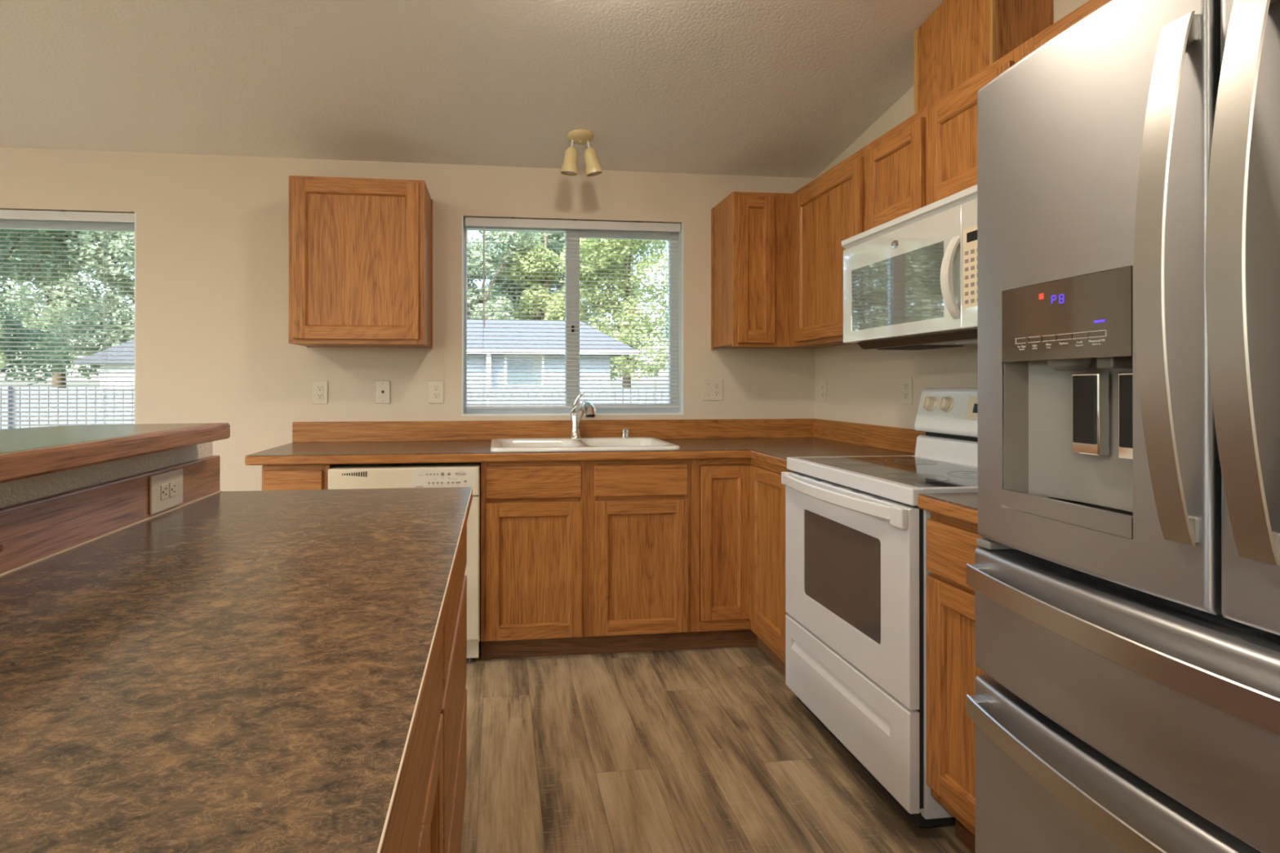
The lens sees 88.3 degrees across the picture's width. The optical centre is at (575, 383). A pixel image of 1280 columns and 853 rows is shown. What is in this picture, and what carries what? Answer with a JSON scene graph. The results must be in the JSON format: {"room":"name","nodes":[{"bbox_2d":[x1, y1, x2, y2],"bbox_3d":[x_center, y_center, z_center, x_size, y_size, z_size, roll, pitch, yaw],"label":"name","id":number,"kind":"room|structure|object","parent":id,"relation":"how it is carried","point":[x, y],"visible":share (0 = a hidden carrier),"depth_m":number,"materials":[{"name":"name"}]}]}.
{"room":"kitchen","nodes":[
{"label":"kitchen","id":0,"kind":"room"},
{"bbox_2d":[0,441,212,507],"bbox_3d":[-0.912,0.671,0.682,0.118,1.064,2.179,0,0,-7],"label":"wall","id":1,"kind":"structure","parent":0,"point":[17,491],"depth_m":1.24,"materials":[{"name":"beige paint"}]},
{"bbox_2d":[0,455,220,573],"bbox_3d":[-0.843,0.240,0.691,0.020,0.098,2.179,0,0,-7],"label":"backsplash","id":2,"kind":"structure","parent":1,"relation":"attached to","point":[31,531],"depth_m":1.19,"materials":[{"name":"brown wood"}]},
{"bbox_2d":[0,422,230,483],"bbox_3d":[-0.971,0.118,0.633,0.410,0.040,2.094,0,0,-7],"label":"bar ledge","id":3,"kind":"object","parent":1,"relation":"on","point":[24,452],"visible":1,"depth_m":1.20,"materials":[{"name":"brown laminate"}]},
{"bbox_2d":[149,468,182,515],"bbox_3d":[-0.922,0.241,1.481,0.008,0.083,0.143,0,0,-7],"label":"power outlet","id":4,"kind":"object","parent":1,"relation":"attached to","point":[166,489],"visible":1,"depth_m":1.47,"materials":[{"name":"beige plastic"}]},
{"bbox_2d":[160,480,176,500],"bbox_3d":[-0.920,0.241,1.481,0.004,0.033,0.068,0,0,-7],"label":"receptacle","id":5,"kind":"object","parent":4,"relation":"attached to","point":[168,488],"depth_m":1.48,"materials":[{"name":"beige plastic"}]},
{"bbox_2d":[0,146,815,491],"bbox_3d":[-1.833,0.025,3.329,6.639,2.365,0.150,0,0,-7],"label":"wall","id":6,"kind":"structure","parent":0,"point":[212,345],"depth_m":3.29,"materials":[{"name":"beige paint"}]},
{"bbox_2d":[0,211,135,424],"bbox_3d":[-3.002,-0.278,3.185,1.685,1.133,0.134,0,0,-7],"label":"window","id":7,"kind":"structure","parent":6,"relation":"in","point":[5,223],"depth_m":3.26,"materials":[{"name":"white plastic"}]},
{"bbox_2d":[0,209,134,429],"bbox_3d":[-2.996,-0.295,3.150,1.655,1.096,0.051,0,0,-7],"label":"window blind","id":8,"kind":"object","parent":7,"relation":"attached to","point":[62,215],"visible":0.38,"depth_m":3.21,"materials":[{"name":"white plastic"}]},
{"bbox_2d":[312,381,328,404],"bbox_3d":[-1.292,0.044,3.313,0.074,0.116,0.008,0,0,-7],"label":"power outlet","id":9,"kind":"object","parent":6,"relation":"attached to","point":[320,388],"visible":1,"depth_m":3.31,"materials":[{"name":"beige plastic"}]},
{"bbox_2d":[316,386,323,399],"bbox_3d":[-1.291,0.044,3.311,0.033,0.068,0.004,0,0,-7],"label":"receptacle","id":10,"kind":"object","parent":9,"relation":"attached to","point":[319,388],"depth_m":3.31,"materials":[{"name":"beige plastic"}]},
{"bbox_2d":[288,175,432,348],"bbox_3d":[-1.026,-0.568,3.179,0.621,0.768,0.338,0,0,-7],"label":"upper cabinet","id":11,"kind":"object","parent":6,"relation":"attached to","point":[361,249],"visible":1,"depth_m":3.02,"materials":[{"name":"brown wood"}]},
{"bbox_2d":[375,380,390,403],"bbox_3d":[-0.985,0.042,3.350,0.071,0.116,0.006,0,0,-7],"label":"phone jack","id":12,"kind":"object","parent":6,"relation":"attached to","point":[382,387],"visible":1,"depth_m":3.35,"materials":[{"name":"beige plastic"}]},
{"bbox_2d":[428,380,444,403],"bbox_3d":[-0.719,0.042,3.380,0.075,0.116,0.008,0,0,-7],"label":"power outlet","id":13,"kind":"object","parent":6,"relation":"attached to","point":[436,388],"visible":1,"depth_m":3.38,"materials":[{"name":"beige plastic"}]},
{"bbox_2d":[432,385,439,398],"bbox_3d":[-0.719,0.042,3.379,0.033,0.068,0.004,0,0,-7],"label":"receptacle","id":14,"kind":"object","parent":13,"relation":"attached to","point":[435,388],"depth_m":3.38,"materials":[{"name":"beige plastic"}]},
{"bbox_2d":[462,215,683,415],"bbox_3d":[-0.013,-0.353,3.537,1.182,1.040,0.134,0,0,-7],"label":"window","id":15,"kind":"structure","parent":6,"relation":"in","point":[677,237],"depth_m":3.55,"materials":[{"name":"white plastic"}]},
{"bbox_2d":[465,217,679,408],"bbox_3d":[-0.007,-0.370,3.502,1.152,1.003,0.051,0,0,-7],"label":"window blind","id":16,"kind":"object","parent":15,"relation":"attached to","point":[469,221],"visible":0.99,"depth_m":3.50,"materials":[{"name":"white plastic"}]},
{"bbox_2d":[292,418,925,453],"bbox_3d":[0.012,0.242,2.943,2.763,0.102,1.046,0,0,-7],"label":"backsplash","id":17,"kind":"structure","parent":6,"relation":"attached to","point":[892,438],"depth_m":3.40,"materials":[{"name":"brown wood"}]},
{"bbox_2d":[702,378,722,400],"bbox_3d":[0.741,0.032,3.549,0.116,0.117,0.016,0,0,-7],"label":"power outlet","id":18,"kind":"object","parent":6,"relation":"attached to","point":[712,388],"visible":1,"depth_m":3.55,"materials":[{"name":"beige plastic"}]},
{"bbox_2d":[713,383,719,395],"bbox_3d":[0.763,0.032,3.553,0.033,0.068,0.004,0,0,-7],"label":"receptacle","id":19,"kind":"object","parent":18,"relation":"attached to","point":[716,386],"depth_m":3.55,"materials":[{"name":"beige plastic"}]},
{"bbox_2d":[711,191,841,350],"bbox_3d":[1.048,-0.567,3.423,0.593,0.768,0.338,0,0,-7],"label":"upper cabinet","id":20,"kind":"object","parent":6,"relation":"attached to","point":[752,233],"visible":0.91,"depth_m":3.26,"materials":[{"name":"brown wood"}]},
{"bbox_2d":[0,0,944,178],"bbox_3d":[-1.461,-1.649,0.179,6.639,1.054,6.500,0,0,-7],"label":"ceiling","id":21,"kind":"structure","parent":0,"point":[772,88],"depth_m":2.66,"materials":[{"name":"white paint"}]},
{"bbox_2d":[560,128,602,177],"bbox_3d":[0.029,-1.095,3.133,0.201,0.197,0.125,0,0,-7],"label":"ceiling spotlight","id":22,"kind":"object","parent":21,"relation":"attached to","point":[579,136],"visible":1,"depth_m":3.11,"materials":[{"name":"beige paint"}]},
{"bbox_2d":[460,631,972,852],"bbox_3d":[-1.461,1.262,0.174,6.639,0.120,6.500,0,0,-7],"label":"floor","id":23,"kind":"structure","parent":0,"point":[705,750],"depth_m":2.05,"materials":[{"name":"wood"}]},
{"bbox_2d":[262,464,337,490],"bbox_3d":[-1.198,0.773,3.013,0.270,0.867,0.615,0,0,-7],"label":"base cabinet","id":24,"kind":"object","parent":23,"relation":"on","point":[282,477],"visible":0.22,"depth_m":2.71,"materials":[{"name":"brown wood"}]},
{"bbox_2d":[328,462,480,662],"bbox_3d":[-0.749,0.779,3.038,0.616,0.856,0.638,0,0,-7],"label":"dishwasher","id":25,"kind":"object","parent":23,"relation":"on","point":[463,474],"visible":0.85,"depth_m":2.76,"materials":[{"name":"beige plastic"}]},
{"bbox_2d":[391,524,466,852],"bbox_3d":[-0.504,0.765,0.727,0.656,0.873,2.173,0,0,-7],"label":"kitchen island","id":26,"kind":"object","parent":23,"relation":"on","point":[431,818],"visible":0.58,"depth_m":1.03,"materials":[{"name":"brown wood"}]},
{"bbox_2d":[0,455,472,852],"bbox_3d":[-0.508,0.259,0.730,0.693,0.136,2.179,0,0,-7],"label":"island countertop","id":27,"kind":"structure","parent":26,"relation":"on","point":[215,670],"depth_m":0.69,"materials":[{"name":"brown laminate"}]},
{"bbox_2d":[480,459,690,659],"bbox_3d":[0.019,0.771,3.157,0.927,0.871,0.615,0,0,-7],"label":"base cabinet","id":28,"kind":"object","parent":23,"relation":"on","point":[582,557],"visible":0.9,"depth_m":2.87,"materials":[{"name":"brown wood"}]},
{"bbox_2d":[687,457,793,673],"bbox_3d":[0.942,0.771,3.054,0.883,0.871,1.036,0,0,-7],"label":"base cabinet","id":29,"kind":"object","parent":23,"relation":"on","point":[738,505],"visible":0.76,"depth_m":2.93,"materials":[{"name":"brown wood"}]},
{"bbox_2d":[244,418,925,468],"bbox_3d":[0.012,0.262,2.943,2.763,0.142,1.046,0,0,-7],"label":"countertop","id":30,"kind":"structure","parent":29,"relation":"on","point":[769,441],"depth_m":3.22,"materials":[{"name":"brown laminate"}]},
{"bbox_2d":[569,392,595,438],"bbox_3d":[0.040,0.161,3.308,0.069,0.236,0.215,0,0,-28],"label":"kitchen faucet","id":31,"kind":"object","parent":30,"relation":"on","point":[587,408],"visible":1,"depth_m":3.35,"materials":[{"name":"silver metal"}]},
{"bbox_2d":[490,436,679,451],"bbox_3d":[0.022,0.374,3.147,0.850,0.190,0.555,0,0,-7],"label":"sink","id":32,"kind":"object","parent":30,"relation":"in","point":[535,444],"visible":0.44,"depth_m":3.28,"materials":[{"name":"white ceramic"}]},
{"bbox_2d":[621,428,629,437],"bbox_3d":[0.258,0.256,3.409,0.042,0.047,0.042,0,0,-7],"label":"air gap","id":33,"kind":"object","parent":32,"relation":"on","point":[624,431],"visible":1,"depth_m":3.39,"materials":[{"name":"silver metal"}]},
{"bbox_2d":[781,387,977,828],"bbox_3d":[1.122,0.611,2.153,0.667,1.190,0.768,0,0,-7],"label":"electric range","id":34,"kind":"object","parent":23,"relation":"on","point":[856,572],"visible":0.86,"depth_m":2.01,"materials":[{"name":"white metal"}]},
{"bbox_2d":[799,456,977,487],"bbox_3d":[1.112,0.283,2.152,0.460,0.008,0.733,0,0,-7],"label":"glass cooktop","id":35,"kind":"object","parent":34,"relation":"in","point":[911,471],"depth_m":2.15,"materials":[{"name":"black ceramic"}]},
{"bbox_2d":[926,511,986,852],"bbox_3d":[1.252,0.770,1.571,0.616,0.867,0.406,0,0,-7],"label":"base cabinet","id":36,"kind":"object","parent":23,"relation":"on","point":[952,671],"visible":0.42,"depth_m":1.65,"materials":[{"name":"brown wood"}]},
{"bbox_2d":[917,492,977,525],"bbox_3d":[1.246,0.260,1.572,0.633,0.142,0.412,0,0,-7],"label":"countertop","id":37,"kind":"structure","parent":36,"relation":"on","point":[963,507],"depth_m":1.64,"materials":[{"name":"brown laminate"}]},
{"bbox_2d":[966,0,1279,852],"bbox_3d":[1.177,0.312,0.880,0.856,1.782,0.906,0,0,-7],"label":"refrigerator","id":38,"kind":"object","parent":23,"relation":"on","point":[1124,576],"visible":1,"depth_m":0.94,"materials":[{"name":"grey metal"}]},
{"bbox_2d":[814,0,1089,429],"bbox_3d":[1.761,-0.411,0.556,0.150,3.227,6.200,0,0,-7],"label":"wall","id":39,"kind":"structure","parent":0,"point":[864,385],"depth_m":2.96,"materials":[{"name":"beige paint"}]},
{"bbox_2d":[819,380,826,401],"bbox_3d":[1.331,0.038,3.528,0.008,0.116,0.075,0,0,-7],"label":"power outlet","id":40,"kind":"object","parent":39,"relation":"attached to","point":[823,384],"visible":1,"depth_m":3.52,"materials":[{"name":"beige plastic"}]},
{"bbox_2d":[821,384,824,397],"bbox_3d":[1.329,0.038,3.528,0.004,0.068,0.033,0,0,-7],"label":"receptacle","id":41,"kind":"object","parent":40,"relation":"attached to","point":[822,385],"depth_m":3.52,"materials":[{"name":"beige plastic"}]},
{"bbox_2d":[792,143,869,346],"bbox_3d":[1.252,-0.568,2.953,0.298,0.767,0.678,0,0,-7],"label":"upper cabinet","id":42,"kind":"object","parent":39,"relation":"attached to","point":[829,210],"visible":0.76,"depth_m":2.94,"materials":[{"name":"brown wood"}]},
{"bbox_2d":[900,377,912,404],"bbox_3d":[1.416,0.031,2.808,0.008,0.116,0.075,0,0,-7],"label":"power outlet","id":43,"kind":"object","parent":39,"relation":"attached to","point":[906,384],"visible":1,"depth_m":2.80,"materials":[{"name":"beige plastic"}]},
{"bbox_2d":[902,382,908,399],"bbox_3d":[1.414,0.031,2.808,0.004,0.068,0.033,0,0,-7],"label":"receptacle","id":44,"kind":"object","parent":43,"relation":"attached to","point":[905,385],"depth_m":2.81,"materials":[{"name":"beige plastic"}]},
{"bbox_2d":[865,43,1024,231],"bbox_3d":[1.337,-0.765,2.232,0.298,0.377,0.770,0,0,-7],"label":"upper cabinet","id":45,"kind":"object","parent":39,"relation":"attached to","point":[931,157],"visible":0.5,"depth_m":2.21,"materials":[{"name":"brown wood"}]},
{"bbox_2d":[841,184,977,350],"bbox_3d":[1.266,-0.352,2.218,0.437,0.443,0.761,0,0,-7],"label":"microwave","id":46,"kind":"object","parent":45,"relation":"attached to","point":[910,279],"visible":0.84,"depth_m":2.14,"materials":[{"name":"white plastic"}]},
{"bbox_2d":[914,0,1053,114],"bbox_3d":[1.379,-1.155,2.245,0.211,0.401,0.388,0,0,-7],"label":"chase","id":47,"kind":"object","parent":45,"relation":"on","point":[960,39],"visible":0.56,"depth_m":2.16,"materials":[{"name":"brown wood"}]},
{"bbox_2d":[1024,0,1111,57],"bbox_3d":[1.409,-0.571,1.619,0.298,0.767,0.462,0,0,-7],"label":"upper cabinet","id":48,"kind":"object","parent":39,"relation":"attached to","point":[1036,42],"visible":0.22,"depth_m":1.70,"materials":[{"name":"brown wood"}]},
{"label":"outside","id":49,"kind":"structure","parent":0,"visible":0},
{"bbox_3d":[-3.924,1.813,33.292,90.000,0.200,59.840,0,0,-7],"label":"ground","id":50,"kind":"structure","parent":49,"visible":0},
{"bbox_2d":[0,311,9,367],"bbox_3d":[-14.700,-0.176,15.462,3.007,3.796,1.916,0,0,45],"label":"tree","id":51,"kind":"object","parent":50,"relation":"on","point":[1,331],"visible":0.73,"depth_m":15.49,"materials":[{"name":"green plant"}]},
{"bbox_2d":[0,229,86,385],"bbox_3d":[-20.036,-3.181,21.736,5.030,9.965,7.893,0,0,18],"label":"tree","id":52,"kind":"object","parent":50,"relation":"on","point":[2,235],"visible":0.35,"depth_m":23.09,"materials":[{"name":"green plant"}]},
{"bbox_2d":[0,231,134,388],"bbox_3d":[-24.992,-5.253,30.784,11.275,14.236,7.186,0,0,39],"label":"tree","id":53,"kind":"object","parent":50,"relation":"on","point":[69,279],"visible":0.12,"depth_m":29.48,"materials":[{"name":"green plant"}]},
{"bbox_2d":[13,229,134,379],"bbox_3d":[-16.976,-3.870,25.343,9.020,11.389,5.749,0,0,5],"label":"tree","id":54,"kind":"object","parent":50,"relation":"on","point":[118,247],"visible":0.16,"depth_m":24.17,"materials":[{"name":"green plant"}]},
{"bbox_2d":[73,339,134,393],"bbox_3d":[-11.649,0.163,19.818,4.500,3.050,3.400,0,0,-7],"label":"garden shed","id":55,"kind":"object","parent":50,"relation":"on","point":[132,340],"visible":0.09,"depth_m":18.05,"materials":[{"name":"grey"}]},
{"bbox_2d":[0,386,667,428],"bbox_3d":[-4.897,0.849,11.933,25.066,1.650,0.160,0,0,-7],"label":"wooden fence","id":56,"kind":"object","parent":50,"relation":"on","point":[2,388],"visible":0.05,"depth_m":11.55,"materials":[{"name":"grey wood"}]},
{"bbox_2d":[466,230,541,319],"bbox_3d":[-5.165,-3.339,30.183,6.970,10.331,4.328,0,0,-24],"label":"tree","id":57,"kind":"object","parent":50,"relation":"on","point":[495,236],"visible":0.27,"depth_m":30.14,"materials":[{"name":"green plant"}]},
{"bbox_2d":[470,242,538,319],"bbox_3d":[-3.539,-5.393,36.161,5.660,14.503,5.889,0,0,16],"label":"tree","id":58,"kind":"object","parent":50,"relation":"on","point":[498,277],"visible":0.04,"depth_m":36.16,"materials":[{"name":"green plant"}]},
{"bbox_2d":[492,231,609,322],"bbox_3d":[-1.508,-3.336,31.772,4.328,10.331,6.970,0,0,-37],"label":"tree","id":59,"kind":"object","parent":50,"relation":"on","point":[536,251],"visible":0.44,"depth_m":31.19,"materials":[{"name":"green plant"}]},
{"bbox_2d":[492,232,612,327],"bbox_3d":[-1.542,-5.238,38.983,7.186,14.236,11.275,0,0,-17],"label":"tree","id":60,"kind":"object","parent":50,"relation":"on","point":[557,237],"visible":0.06,"depth_m":36.75,"materials":[{"name":"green plant"}]},
{"bbox_2d":[466,320,639,405],"bbox_3d":[-4.063,-0.257,22.516,11.200,3.900,6.920,0,0,-7],"label":"neighbor house","id":61,"kind":"structure","parent":50,"relation":"on","point":[468,321],"depth_m":19.93,"materials":[{"name":"grey"}]},
{"bbox_2d":[559,238,667,403],"bbox_3d":[1.959,-3.629,30.711,5.510,10.914,8.644,0,0,-5],"label":"tree","id":62,"kind":"object","parent":50,"relation":"on","point":[627,246],"visible":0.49,"depth_m":29.02,"materials":[{"name":"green plant"}]},
{"bbox_2d":[662,314,667,339],"bbox_3d":[3.915,-0.634,18.875,2.396,4.745,3.758,0,0,35],"label":"tree","id":63,"kind":"object","parent":50,"relation":"on","point":[666,319],"visible":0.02,"depth_m":18.57,"materials":[{"name":"green plant"}]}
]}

